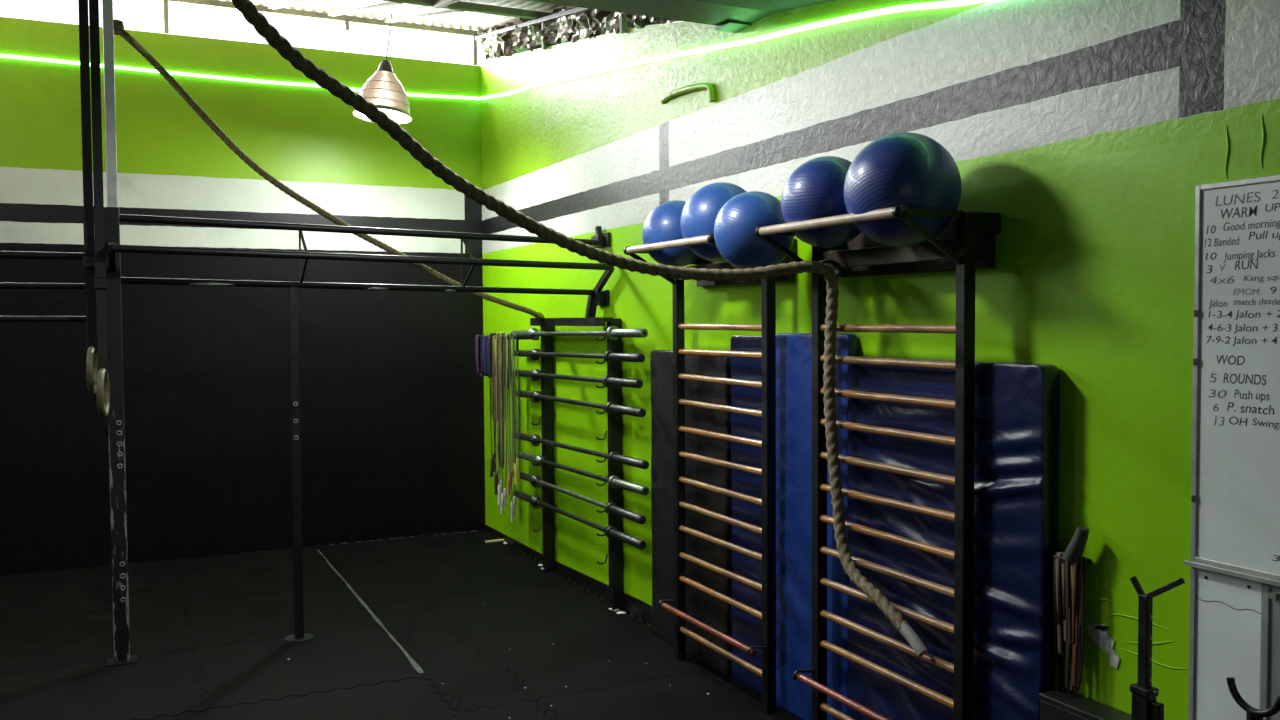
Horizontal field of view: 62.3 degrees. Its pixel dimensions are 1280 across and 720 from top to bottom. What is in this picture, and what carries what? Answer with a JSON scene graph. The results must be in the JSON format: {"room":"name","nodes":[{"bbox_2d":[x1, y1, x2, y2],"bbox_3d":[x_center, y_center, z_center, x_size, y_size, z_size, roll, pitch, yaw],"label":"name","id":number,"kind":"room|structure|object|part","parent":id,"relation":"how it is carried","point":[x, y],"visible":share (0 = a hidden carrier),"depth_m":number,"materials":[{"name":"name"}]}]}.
{"room":"gym","nodes":[
{"label":"gym","id":0,"kind":"room"},
{"bbox_2d":[0,17,485,575],"bbox_3d":[-4.452,-0.335,7.115,7.300,3.902,0.150,-1,2,-26],"label":"wall","id":1,"kind":"structure","parent":0,"point":[392,443],"depth_m":7.75,"materials":[{"name":"paint"}]},
{"bbox_2d":[0,530,800,719],"bbox_3d":[-2.119,1.701,2.397,7.000,0.164,10.500,-1,2,-26],"label":"floor","id":2,"kind":"structure","parent":0,"point":[391,621],"depth_m":5.57,"materials":[{"name":"rubber"}]},
{"bbox_2d":[0,0,614,666],"bbox_3d":[-3.327,-0.275,4.817,6.979,3.623,0.369,-1,2,-26],"label":"rig","id":3,"kind":"object","parent":2,"relation":"on","point":[112,218],"visible":0.99,"depth_m":5.32,"materials":[{"name":"metal"}]},
{"bbox_3d":[-2.614,-1.395,5.221,0.047,1.423,0.047,-1,2,-26],"label":"post","id":4,"kind":"part","parent":3,"relation":"part of","materials":[{"name":"grey metal"}]},
{"bbox_3d":[-2.608,0.381,5.282,0.072,2.270,0.072,-1,2,-26],"label":"post","id":5,"kind":"part","parent":3,"relation":"part of","materials":[{"name":"metal"}]},
{"bbox_3d":[-2.602,1.511,5.325,0.140,0.008,0.120,-1,2,-26],"label":"plate","id":6,"kind":"part","parent":3,"relation":"part of","materials":[{"name":"black paint"}]},
{"bbox_3d":[-1.838,0.555,5.662,0.044,1.885,0.044,-1,2,-26],"label":"post","id":7,"kind":"part","parent":3,"relation":"part of","materials":[{"name":"black metal"}]},
{"bbox_3d":[-1.833,1.493,5.697,0.150,0.006,0.150,-1,2,-26],"label":"plate","id":8,"kind":"part","parent":3,"relation":"part of","materials":[{"name":"metal"}]},
{"bbox_2d":[113,19,544,344],"bbox_3d":[-1.596,-0.766,6.196,2.753,1.939,0.341,-2,3,-41],"label":"rope","id":9,"kind":"object","parent":3,"relation":"attached to","point":[118,25],"visible":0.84,"depth_m":5.89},
{"bbox_3d":[-0.290,-0.331,6.404,0.060,0.170,0.083,-1,2,-26],"label":"post","id":10,"kind":"part","parent":3,"relation":"part of","materials":[{"name":"black metal"}]},
{"bbox_2d":[485,539,503,542],"bbox_3d":[-1.119,1.393,8.167,0.150,0.012,0.025,-1,2,-26],"label":"stick","id":11,"kind":"object","parent":2,"relation":"on","point":[496,540],"visible":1,"depth_m":8.15,"materials":[{"name":"beige wood"}]},
{"bbox_2d":[530,317,622,610],"bbox_3d":[-0.433,0.591,6.721,0.132,1.716,1.243,-1,2,-26],"label":"rack","id":12,"kind":"object","parent":2,"relation":"on","point":[614,394],"visible":0.87,"depth_m":6.24,"materials":[{"name":"black metal"}]},
{"bbox_2d":[513,490,645,548],"bbox_3d":[-0.441,0.982,6.693,0.072,0.083,2.091,-1,2,-26],"label":"barbell","id":13,"kind":"object","parent":12,"relation":"on","point":[611,532],"visible":0.97,"depth_m":6.35,"materials":[{"name":"metal"}]},
{"bbox_2d":[513,471,645,523],"bbox_3d":[-0.441,0.841,6.685,0.072,0.078,2.088,-1,2,-26],"label":"barbell","id":14,"kind":"object","parent":12,"relation":"on","point":[611,508],"visible":0.9,"depth_m":6.29,"materials":[{"name":"metal"}]},
{"bbox_2d":[516,369,642,387],"bbox_3d":[-0.441,0.111,6.651,0.072,0.087,2.018,-1,2,-26],"label":"barbell","id":15,"kind":"object","parent":12,"relation":"on","point":[609,381],"visible":0.88,"depth_m":6.30,"materials":[{"name":"metal"}]},
{"bbox_2d":[512,326,647,339],"bbox_3d":[-0.441,-0.166,6.636,0.080,0.096,2.139,-1,2,-26],"label":"barbell","id":16,"kind":"object","parent":12,"relation":"on","point":[613,332],"visible":0.91,"depth_m":6.26,"materials":[{"name":"metal"}]},
{"bbox_2d":[515,349,644,362],"bbox_3d":[-0.440,-0.030,6.641,0.072,0.088,2.061,-1,2,-26],"label":"barbell","id":17,"kind":"object","parent":12,"relation":"on","point":[610,356],"visible":0.94,"depth_m":6.27,"materials":[{"name":"metal"}]},
{"bbox_2d":[516,390,645,416],"bbox_3d":[-0.429,0.261,6.632,0.072,0.080,2.035,-1,2,-26],"label":"barbell","id":18,"kind":"object","parent":12,"relation":"on","point":[610,407],"visible":1,"depth_m":6.30,"materials":[{"name":"metal"}]},
{"bbox_2d":[514,432,648,468],"bbox_3d":[-0.432,0.552,6.652,0.072,0.097,2.122,-1,2,-26],"label":"barbell","id":19,"kind":"object","parent":12,"relation":"on","point":[613,457],"visible":0.91,"depth_m":6.27,"materials":[{"name":"metal"}]},
{"bbox_2d":[518,451,648,494],"bbox_3d":[-0.413,0.689,6.621,0.072,0.091,2.035,-1,2,-26],"label":"barbell","id":20,"kind":"object","parent":12,"relation":"on","point":[613,481],"visible":0.96,"depth_m":6.29,"materials":[{"name":"metal"}]},
{"bbox_2d":[650,350,731,675],"bbox_3d":[0.253,0.726,5.381,0.066,1.540,0.804,-1,2,-26],"label":"mat","id":21,"kind":"object","parent":2,"relation":"on","point":[701,606],"visible":0.73,"depth_m":5.27,"materials":[{"name":"black plastic"}]},
{"bbox_2d":[730,335,761,694],"bbox_3d":[0.521,0.702,4.838,0.059,1.625,0.373,-1,2,-26],"label":"mat","id":22,"kind":"object","parent":2,"relation":"on","point":[746,628],"visible":0.46,"depth_m":4.86,"materials":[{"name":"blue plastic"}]},
{"bbox_2d":[776,333,857,719],"bbox_3d":[0.719,0.710,4.419,0.068,1.640,0.527,-1,2,-26],"label":"mat","id":23,"kind":"object","parent":2,"relation":"on","point":[793,350],"visible":0.59,"depth_m":4.47,"materials":[{"name":"blue leather"}]},
{"bbox_2d":[847,356,1059,719],"bbox_3d":[1.046,0.777,3.713,0.093,1.555,0.978,-1,2,-26],"label":"mat","id":24,"kind":"object","parent":2,"relation":"on","point":[1017,405],"visible":0.69,"depth_m":3.50,"materials":[{"name":"blue leather"}]},
{"bbox_2d":[1039,689,1130,719],"bbox_3d":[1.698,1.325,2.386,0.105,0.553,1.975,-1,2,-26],"label":"storage box","id":25,"kind":"object","parent":2,"relation":"on","point":[1054,705],"visible":1,"depth_m":3.15,"materials":[{"name":"black plastic"}]},
{"bbox_2d":[1130,576,1184,719],"bbox_3d":[1.276,1.066,2.711,0.210,1.050,0.175,-1,2,-26],"label":"stand","id":26,"kind":"object","parent":2,"relation":"on","point":[1145,706],"visible":1,"depth_m":2.73,"materials":[{"name":"black paint"}]},
{"bbox_3d":[1.294,0.591,2.754,0.012,0.053,0.043,-1,2,-26],"label":"fork arm","id":27,"kind":"part","parent":26,"relation":"part of","materials":[{"name":"black paint"}]},
{"bbox_3d":[1.307,1.209,2.757,0.036,0.720,0.050,-1,2,-26],"label":"post","id":28,"kind":"part","parent":26,"relation":"part of","materials":[{"name":"black metal"}]},
{"bbox_3d":[1.305,0.787,2.740,0.022,0.365,0.028,-1,2,-26],"label":"post","id":29,"kind":"part","parent":26,"relation":"part of","materials":[{"name":"black metal"}]},
{"bbox_3d":[1.327,0.580,2.683,0.012,0.077,0.110,-1,2,-26],"label":"fork arm","id":30,"kind":"part","parent":26,"relation":"part of","materials":[{"name":"black paint"}]},
{"bbox_2d":[1226,677,1279,719],"bbox_3d":[1.389,1.172,2.426,0.200,0.860,0.138,-1,2,-26],"label":"stand","id":31,"kind":"object","parent":2,"relation":"on","point":[1252,713],"visible":1,"depth_m":2.42,"materials":[{"name":"black paint"}]},
{"bbox_3d":[1.407,1.191,2.435,0.034,0.780,0.034,-1,2,-26],"label":"post","id":32,"kind":"part","parent":31,"relation":"part of","materials":[{"name":"black metal"}]},
{"bbox_2d":[149,0,836,64],"bbox_3d":[-2.168,-1.473,2.456,7.300,2.032,10.850,-1,2,-26],"label":"ceiling","id":33,"kind":"structure","parent":0,"point":[464,18],"depth_m":7.12,"materials":[{"name":"grey"}]},
{"bbox_2d":[78,0,97,394],"bbox_3d":[-2.660,-0.972,5.099,0.058,2.287,0.238,-1,2,-26],"label":"ring","id":34,"kind":"object","parent":33,"relation":"hanging from","point":[88,222],"visible":0.9,"depth_m":5.10,"materials":[{"name":"brown wood"}]},
{"bbox_2d":[89,0,109,416],"bbox_3d":[-2.592,-0.914,5.067,0.058,2.382,0.237,-1,2,-26],"label":"ring","id":35,"kind":"object","parent":33,"relation":"hanging from","point":[100,282],"visible":1,"depth_m":5.07,"materials":[{"name":"brown wood"}]},
{"bbox_2d":[352,10,411,124],"bbox_3d":[-1.700,-1.948,6.975,0.382,0.744,0.382,-1,2,-7],"label":"pendant lamp","id":36,"kind":"object","parent":33,"relation":"hanging from","point":[382,89],"visible":0.83,"depth_m":6.89,"materials":[{"name":"brushed metal"},{"name":"white paint"}]},
{"bbox_3d":[-1.691,-1.748,6.995,0.384,0.287,0.384,4,-3,-26],"label":"lamp shade","id":37,"kind":"part","parent":36,"relation":"part of","materials":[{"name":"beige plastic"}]},
{"bbox_3d":[-1.692,-1.725,6.994,0.112,0.300,0.112,4,-3,-26],"label":"bulb","id":38,"kind":"part","parent":36,"relation":"part of","materials":[{"name":"white glass"}]},
{"bbox_3d":[-1.664,-2.148,7.023,0.026,0.350,0.016,4,-3,-26],"label":"cord","id":39,"kind":"part","parent":36,"relation":"part of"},
{"bbox_2d":[477,6,677,59],"bbox_3d":[-0.445,-2.151,6.768,0.152,0.832,3.777,-1,2,-26],"label":"window","id":40,"kind":"structure","parent":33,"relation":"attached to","point":[591,23],"depth_m":6.97,"materials":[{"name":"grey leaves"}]},
{"bbox_2d":[231,0,927,656],"bbox_3d":[-0.215,-0.162,3.490,2.330,2.384,0.604,-1,2,-19],"label":"rope","id":41,"kind":"object","parent":33,"relation":"hanging from","point":[821,270],"visible":1,"depth_m":3.75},
{"bbox_2d":[480,0,1279,719],"bbox_3d":[1.073,-0.263,3.876,0.181,3.940,10.500,-1,2,-26],"label":"wall","id":42,"kind":"structure","parent":0,"point":[1092,128],"depth_m":3.58,"materials":[{"name":"paint"}]},
{"bbox_2d":[478,335,531,350],"bbox_3d":[-0.983,-0.128,7.801,0.169,0.098,0.935,-1,2,-26],"label":"hanger","id":43,"kind":"object","parent":42,"relation":"attached to","point":[517,339],"visible":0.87,"depth_m":7.37,"materials":[{"name":"black paint"}]},
{"bbox_2d":[475,335,481,375],"bbox_3d":[-1.244,-0.034,8.170,0.037,0.319,0.075,-1,2,-26],"label":"band","id":44,"kind":"object","parent":43,"relation":"hanging from","point":[477,365],"visible":0.88,"depth_m":8.17,"materials":[{"name":"purple rubber"}]},
{"bbox_2d":[481,335,486,375],"bbox_3d":[-1.173,-0.034,8.021,0.037,0.309,0.110,-1,2,-26],"label":"band","id":45,"kind":"object","parent":43,"relation":"hanging from","point":[483,339],"visible":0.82,"depth_m":8.02,"materials":[{"name":"blue rubber"}]},
{"bbox_2d":[486,335,491,377],"bbox_3d":[-1.125,-0.026,7.922,0.037,0.319,0.070,-1,2,-26],"label":"band","id":46,"kind":"object","parent":43,"relation":"hanging from","point":[487,336],"visible":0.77,"depth_m":7.92,"materials":[{"name":"rubber"}]},
{"bbox_2d":[489,333,495,476],"bbox_3d":[-1.098,0.332,7.861,0.037,1.069,0.098,0,2,10],"label":"rope","id":47,"kind":"object","parent":43,"relation":"hanging from","point":[492,461],"visible":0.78,"depth_m":7.85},
{"bbox_3d":[-1.099,0.796,7.849,0.025,0.142,0.039,0,2,14],"label":"handle","id":48,"kind":"part","parent":47,"relation":"part of","materials":[{"name":"plastic"}]},
{"bbox_2d":[492,335,497,421],"bbox_3d":[-1.063,0.139,7.803,0.037,0.639,0.045,-1,2,-26],"label":"band","id":49,"kind":"object","parent":43,"relation":"hanging from","point":[494,335],"visible":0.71,"depth_m":7.80,"materials":[{"name":"rubber"}]},
{"bbox_2d":[493,332,499,494],"bbox_3d":[-1.064,0.392,7.798,0.045,1.192,0.101,0,2,4],"label":"rope","id":50,"kind":"object","parent":43,"relation":"hanging from","point":[494,333],"visible":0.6,"depth_m":7.78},
{"bbox_3d":[-1.056,0.918,7.785,0.025,0.142,0.037,-1,2,-26],"label":"handle","id":51,"kind":"part","parent":50,"relation":"part of","materials":[{"name":"black plastic"}]},
{"bbox_3d":[-1.053,-0.166,7.769,0.018,0.018,0.930,-1,2,-26],"label":"rail","id":52,"kind":"part","parent":43,"relation":"part of","materials":[{"name":"black metal"}]},
{"bbox_2d":[496,332,501,504],"bbox_3d":[-1.029,0.425,7.719,0.039,1.255,0.119,0,2,6],"label":"rope","id":53,"kind":"object","parent":43,"relation":"hanging from","point":[499,487],"visible":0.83,"depth_m":7.72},
{"bbox_3d":[-1.026,0.981,7.708,0.026,0.144,0.054,-1,2,-7],"label":"handle","id":54,"kind":"part","parent":53,"relation":"part of","materials":[{"name":"white plastic"}]},
{"bbox_2d":[497,336,503,468],"bbox_3d":[-1.009,0.307,7.701,0.037,0.969,0.035,-1,2,-26],"label":"band","id":55,"kind":"object","parent":43,"relation":"hanging from","point":[498,336],"visible":0.86,"depth_m":7.70,"materials":[{"name":"rubber"}]},
{"bbox_2d":[500,332,506,512],"bbox_3d":[-0.986,0.451,7.657,0.046,1.305,0.106,0,2,8],"label":"rope","id":56,"kind":"object","parent":43,"relation":"hanging from","point":[503,495],"visible":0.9,"depth_m":7.65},
{"bbox_3d":[-0.995,1.033,7.647,0.026,0.142,0.040,1,2,25],"label":"handle","id":57,"kind":"part","parent":56,"relation":"part of","materials":[{"name":"white plastic"}]},
{"bbox_3d":[-0.984,1.000,7.713,0.027,0.142,0.038,-1,2,-26],"label":"handle","id":58,"kind":"part","parent":56,"relation":"part of","materials":[{"name":"white plastic"}]},
{"bbox_2d":[504,336,510,388],"bbox_3d":[-0.946,0.017,7.555,0.037,0.379,0.050,-1,2,-26],"label":"band","id":59,"kind":"object","parent":43,"relation":"hanging from","point":[504,336],"visible":0.8,"depth_m":7.55,"materials":[{"name":"rubber"}]},
{"bbox_2d":[506,333,512,494],"bbox_3d":[-0.929,0.382,7.527,0.040,1.150,0.106,0,2,2],"label":"rope","id":60,"kind":"object","parent":43,"relation":"hanging from","point":[508,476],"visible":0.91,"depth_m":7.51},
{"bbox_3d":[-0.932,0.888,7.512,0.026,0.142,0.037,1,2,27],"label":"handle","id":61,"kind":"part","parent":60,"relation":"part of","materials":[{"name":"beige wood"}]},
{"bbox_2d":[509,332,516,521],"bbox_3d":[-0.898,0.471,7.477,0.042,1.335,0.093,0,2,14],"label":"rope","id":62,"kind":"object","parent":43,"relation":"hanging from","point":[512,504],"visible":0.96,"depth_m":7.47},
{"bbox_3d":[-0.902,1.069,7.471,0.025,0.141,0.034,-1,2,-26],"label":"handle","id":63,"kind":"part","parent":62,"relation":"part of","materials":[{"name":"white plastic"}]},
{"bbox_3d":[-0.893,1.037,7.530,0.025,0.141,0.033,-1,2,-26],"label":"handle","id":64,"kind":"part","parent":62,"relation":"part of","materials":[{"name":"white plastic"}]},
{"bbox_2d":[512,333,519,483],"bbox_3d":[-0.869,0.338,7.410,0.040,1.048,0.114,0,2,4],"label":"rope","id":65,"kind":"object","parent":43,"relation":"hanging from","point":[516,465],"visible":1,"depth_m":7.39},
{"bbox_3d":[-0.866,0.792,7.389,0.026,0.142,0.039,-1,2,-26],"label":"handle","id":66,"kind":"part","parent":65,"relation":"part of","materials":[{"name":"yellow plastic"}]},
{"bbox_3d":[-0.858,0.759,7.460,0.026,0.143,0.045,-1,2,-5],"label":"handle","id":67,"kind":"part","parent":65,"relation":"part of","materials":[{"name":"beige wood"}]},
{"bbox_3d":[-0.782,-0.153,7.389,0.165,0.020,0.016,-1,2,-26],"label":"arm","id":68,"kind":"part","parent":43,"relation":"part of","materials":[{"name":"black paint"}]},
{"bbox_2d":[485,524,651,625],"bbox_3d":[1.005,1.481,3.958,0.008,0.130,10.398,-1,2,-26],"label":"baseboard","id":69,"kind":"structure","parent":42,"relation":"attached to","point":[632,605],"depth_m":6.68,"materials":[{"name":"black paint"}]},
{"bbox_2d":[623,233,796,713],"bbox_3d":[0.298,0.486,4.888,0.425,2.057,0.872,-1,2,-26],"label":"wall bars","id":70,"kind":"object","parent":42,"relation":"attached to","point":[767,326],"visible":0.91,"depth_m":4.83,"materials":[{"name":"black paint"}]},
{"bbox_2d":[642,200,699,266],"bbox_3d":[0.170,-0.596,5.016,0.318,0.316,0.320,0,2,-1],"label":"exercise ball","id":71,"kind":"object","parent":70,"relation":"on","point":[662,224],"visible":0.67,"depth_m":4.91,"materials":[{"name":"blue plastic"}]},
{"bbox_3d":[0.195,0.477,5.289,0.047,2.045,0.044,-1,2,-26],"label":"post","id":72,"kind":"part","parent":70,"relation":"part of","materials":[{"name":"black metal"}]},
{"bbox_2d":[707,233,714,243],"bbox_3d":[0.301,-0.504,4.394,0.042,0.042,0.024,-1,2,-26],"label":"socket","id":73,"kind":"object","parent":70,"relation":"attached to","point":[710,238],"depth_m":4.38,"materials":[{"name":"black paint"}]},
{"bbox_2d":[680,182,746,261],"bbox_3d":[0.353,-0.602,4.638,0.351,0.347,0.352,0,2,-2],"label":"exercise ball","id":74,"kind":"object","parent":70,"relation":"on","point":[699,214],"visible":0.5,"depth_m":4.52,"materials":[{"name":"blue plastic"}]},
{"bbox_3d":[0.553,0.503,4.551,0.047,2.045,0.044,-1,2,-26],"label":"post","id":75,"kind":"part","parent":70,"relation":"part of","materials":[{"name":"black metal"}]},
{"bbox_2d":[754,205,1000,719],"bbox_3d":[0.815,0.523,3.822,0.425,2.057,0.862,-1,2,-26],"label":"wall bars","id":76,"kind":"object","parent":42,"relation":"attached to","point":[966,244],"visible":0.9,"depth_m":3.70,"materials":[{"name":"black paint"}]},
{"bbox_2d":[714,191,793,269],"bbox_3d":[0.458,-0.516,4.253,0.323,0.319,0.324,0,2,-4],"label":"exercise ball","id":77,"kind":"object","parent":76,"relation":"on","point":[736,222],"visible":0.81,"depth_m":4.14,"materials":[{"name":"blue plastic"}]},
{"bbox_2d":[754,226,764,236],"bbox_3d":[0.462,-0.492,4.061,0.042,0.042,0.024,-1,2,-26],"label":"socket","id":78,"kind":"object","parent":76,"relation":"attached to","point":[758,230],"depth_m":4.05,"materials":[{"name":"black paint"}]},
{"bbox_3d":[0.573,-0.495,4.114,0.265,0.024,0.014,-1,2,-26],"label":"shelf arm","id":79,"kind":"part","parent":76,"relation":"part of","materials":[{"name":"black paint"}]},
{"bbox_3d":[0.714,0.514,4.218,0.047,2.045,0.044,-1,2,-26],"label":"post","id":80,"kind":"part","parent":76,"relation":"part of","materials":[{"name":"black metal"}]},
{"bbox_2d":[781,156,860,247],"bbox_3d":[0.693,-0.585,3.925,0.340,0.335,0.340,0,2,-2],"label":"exercise ball","id":81,"kind":"object","parent":76,"relation":"on","point":[815,189],"visible":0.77,"depth_m":3.81,"materials":[{"name":"blue plastic"}]},
{"bbox_2d":[892,205,906,218],"bbox_3d":[0.816,-0.467,3.333,0.042,0.042,0.024,-1,2,-26],"label":"socket","id":82,"kind":"object","parent":76,"relation":"attached to","point":[898,211],"depth_m":3.32,"materials":[{"name":"black paint"}]},
{"bbox_2d":[844,132,961,246],"bbox_3d":[0.878,-0.570,3.554,0.384,0.379,0.382,0,2,0],"label":"exercise ball","id":83,"kind":"object","parent":76,"relation":"on","point":[908,169],"visible":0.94,"depth_m":3.42,"materials":[{"name":"blue plastic"}]},
{"bbox_3d":[0.926,-0.469,3.386,0.265,0.024,0.014,-1,2,-26],"label":"shelf arm","id":84,"kind":"part","parent":76,"relation":"part of","materials":[{"name":"black paint"}]},
{"bbox_3d":[1.068,0.540,3.490,0.047,2.045,0.044,-1,2,-26],"label":"post","id":85,"kind":"part","parent":76,"relation":"part of","materials":[{"name":"metal"}]},
{"bbox_2d":[1053,526,1090,565],"bbox_3d":[1.311,0.554,3.199,0.077,0.120,0.116,-1,2,-26],"label":"hook","id":86,"kind":"object","parent":42,"relation":"attached to","point":[1075,549],"visible":0.99,"depth_m":3.16,"materials":[{"name":"black paint"}]},
{"bbox_2d":[1053,551,1063,691],"bbox_3d":[1.289,0.829,3.257,0.043,0.486,0.024,-1,2,-26],"label":"band","id":87,"kind":"object","parent":86,"relation":"hanging from","point":[1058,661],"visible":0.59,"depth_m":3.26,"materials":[{"name":"brown rubber"}]},
{"bbox_2d":[1055,552,1065,658],"bbox_3d":[1.291,0.749,3.239,0.043,0.326,0.023,-1,2,-26],"label":"band","id":88,"kind":"object","parent":86,"relation":"hanging from","point":[1061,649],"visible":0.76,"depth_m":3.23,"materials":[{"name":"brown rubber"}]},
{"bbox_2d":[1060,553,1071,646],"bbox_3d":[1.302,0.730,3.225,0.043,0.286,0.026,-1,2,-26],"label":"band","id":89,"kind":"object","parent":86,"relation":"hanging from","point":[1062,565],"visible":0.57,"depth_m":3.22,"materials":[{"name":"brown rubber"}]},
{"bbox_2d":[1065,561,1078,693],"bbox_3d":[1.306,0.800,3.210,0.043,0.426,0.022,-1,2,-26],"label":"band","id":90,"kind":"object","parent":86,"relation":"hanging from","point":[1069,685],"visible":0.69,"depth_m":3.21,"materials":[{"name":"brown rubber"}]},
{"bbox_3d":[1.311,0.606,3.217,0.064,0.016,0.088,-1,2,-26],"label":"arm","id":91,"kind":"part","parent":86,"relation":"part of","materials":[{"name":"black paint"}]},
{"bbox_2d":[1071,565,1080,651],"bbox_3d":[1.315,0.741,3.198,0.043,0.306,0.014,-1,2,-26],"label":"band","id":92,"kind":"object","parent":86,"relation":"hanging from","point":[1071,565],"visible":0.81,"depth_m":3.20,"materials":[{"name":"brown rubber"}]},
{"bbox_2d":[1072,556,1086,689],"bbox_3d":[1.317,0.791,3.187,0.043,0.406,0.022,-1,2,-26],"label":"band","id":93,"kind":"object","parent":86,"relation":"hanging from","point":[1075,667],"visible":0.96,"depth_m":3.19,"materials":[{"name":"brown rubber"}]},
{"bbox_2d":[1076,557,1083,684],"bbox_3d":[1.317,0.781,3.172,0.009,0.392,0.032,-1,2,-26],"label":"band","id":94,"kind":"object","parent":86,"relation":"hanging from","point":[1080,558],"visible":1,"depth_m":3.16,"materials":[{"name":"brown rubber"}]},
{"bbox_2d":[1188,567,1263,719],"bbox_3d":[1.545,0.795,2.797,0.017,0.462,0.198,-1,2,-26],"label":"whiteboard","id":95,"kind":"object","parent":42,"relation":"attached to","point":[1226,611],"visible":0.88,"depth_m":2.80,"materials":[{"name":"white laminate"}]},
{"bbox_3d":[1.504,0.792,2.881,0.017,0.462,0.013,-1,2,-26],"label":"edge trim","id":96,"kind":"part","parent":95,"relation":"part of","materials":[{"name":"metal"}]},
{"bbox_2d":[1183,175,1279,586],"bbox_3d":[1.753,0.063,2.309,0.035,1.024,1.228,-1,2,-26],"label":"whiteboard","id":97,"kind":"object","parent":42,"relation":"attached to","point":[1235,475],"visible":1,"depth_m":2.75,"materials":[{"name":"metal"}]},
{"bbox_2d":[1183,560,1279,586],"bbox_3d":[1.756,0.568,2.328,0.035,0.013,1.228,-1,2,-26],"label":"tray","id":98,"kind":"object","parent":97,"relation":"on","point":[1248,572],"depth_m":2.74,"materials":[{"name":"metal"}]},
{"bbox_2d":[1261,583,1279,719],"bbox_3d":[1.605,0.800,2.669,0.021,0.462,0.078,-1,2,-26],"label":"channel","id":99,"kind":"object","parent":42,"relation":"attached to","point":[1270,677],"visible":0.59,"depth_m":2.68,"materials":[{"name":"metal"}]},
{"bbox_3d":[-5.346,-0.119,0.768,0.150,3.960,10.500,-1,2,-26],"label":"wall","id":100,"kind":"structure","parent":0,"visible":0},
{"bbox_2d":[0,0,991,99],"bbox_3d":[-3.007,-1.513,4.077,7.004,0.852,6.503,-1,2,-26],"label":"led strip","id":101,"kind":"object","parent":100,"relation":"attached to","point":[953,3],"visible":0.94,"depth_m":5.64,"materials":[{"name":"green plastic"}]}
]}

